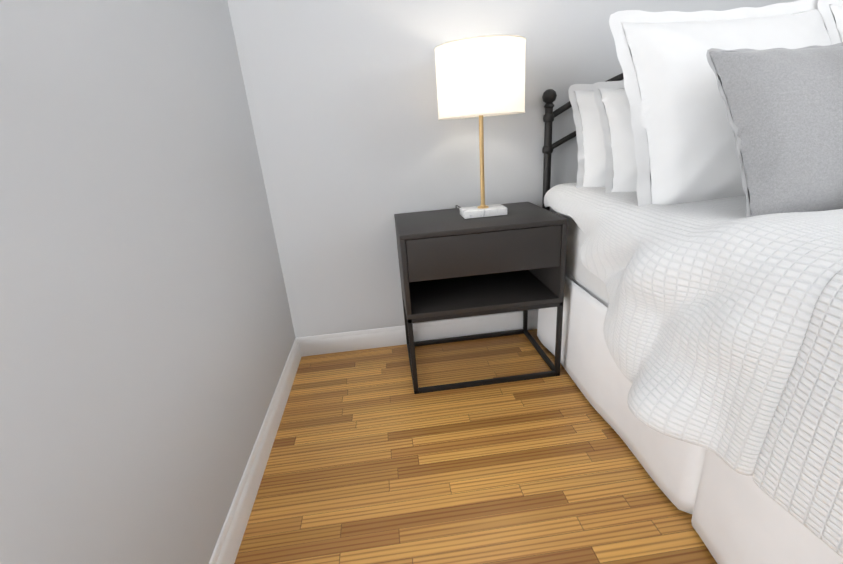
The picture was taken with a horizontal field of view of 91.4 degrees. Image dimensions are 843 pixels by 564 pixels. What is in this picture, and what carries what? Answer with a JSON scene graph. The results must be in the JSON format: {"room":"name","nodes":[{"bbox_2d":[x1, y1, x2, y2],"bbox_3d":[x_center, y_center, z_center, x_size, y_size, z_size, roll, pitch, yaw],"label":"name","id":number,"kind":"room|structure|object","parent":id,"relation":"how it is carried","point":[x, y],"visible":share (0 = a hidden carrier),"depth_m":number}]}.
{"room":"bedroom","nodes":[
{"label":"bedroom","id":0,"kind":"room"},
{"bbox_2d":[0,0,295,563],"bbox_3d":[-0.571,-0.182,-0.066,0.150,2.440,3.500,-6,20,-4],"label":"wall","id":1,"kind":"structure","parent":0,"point":[147,336],"depth_m":0.76},
{"bbox_2d":[209,338,301,563],"bbox_3d":[-0.404,0.904,0.347,0.014,0.098,3.500,-6,20,-4],"label":"baseboard","id":2,"kind":"structure","parent":1,"relation":"attached to","point":[227,546],"depth_m":1.23},
{"bbox_2d":[234,329,716,563],"bbox_3d":[1.331,0.812,0.513,3.800,0.100,3.800,-6,20,-4],"label":"floor","id":3,"kind":"structure","parent":0,"point":[373,458],"depth_m":1.25},
{"bbox_2d":[394,202,567,393],"bbox_3d":[0.224,0.044,1.734,0.600,0.650,0.400,-6,20,-4],"label":"nightstand","id":4,"kind":"object","parent":3,"relation":"on","point":[453,263],"visible":1,"depth_m":1.54},
{"bbox_2d":[434,35,525,218],"bbox_3d":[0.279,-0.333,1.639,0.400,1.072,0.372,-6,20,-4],"label":"lamp","id":5,"kind":"object","parent":4,"relation":"on","point":[480,77],"visible":0.88,"depth_m":1.35},
{"bbox_2d":[537,0,842,563],"bbox_3d":[1.540,-0.087,0.894,2.141,1.287,2.188,-6,20,-4],"label":"bed","id":6,"kind":"object","parent":3,"relation":"on","point":[698,205],"visible":0.98,"depth_m":0.94},
{"bbox_2d":[227,0,797,337],"bbox_3d":[1.043,-0.993,1.778,3.800,2.440,0.150,-6,20,-4],"label":"wall","id":7,"kind":"structure","parent":0,"point":[359,144],"depth_m":1.70},
{"bbox_2d":[296,310,537,356],"bbox_3d":[1.137,0.129,2.108,3.500,0.098,0.014,-6,20,-4],"label":"baseboard","id":8,"kind":"structure","parent":7,"relation":"attached to","point":[351,341],"depth_m":2.01}
]}

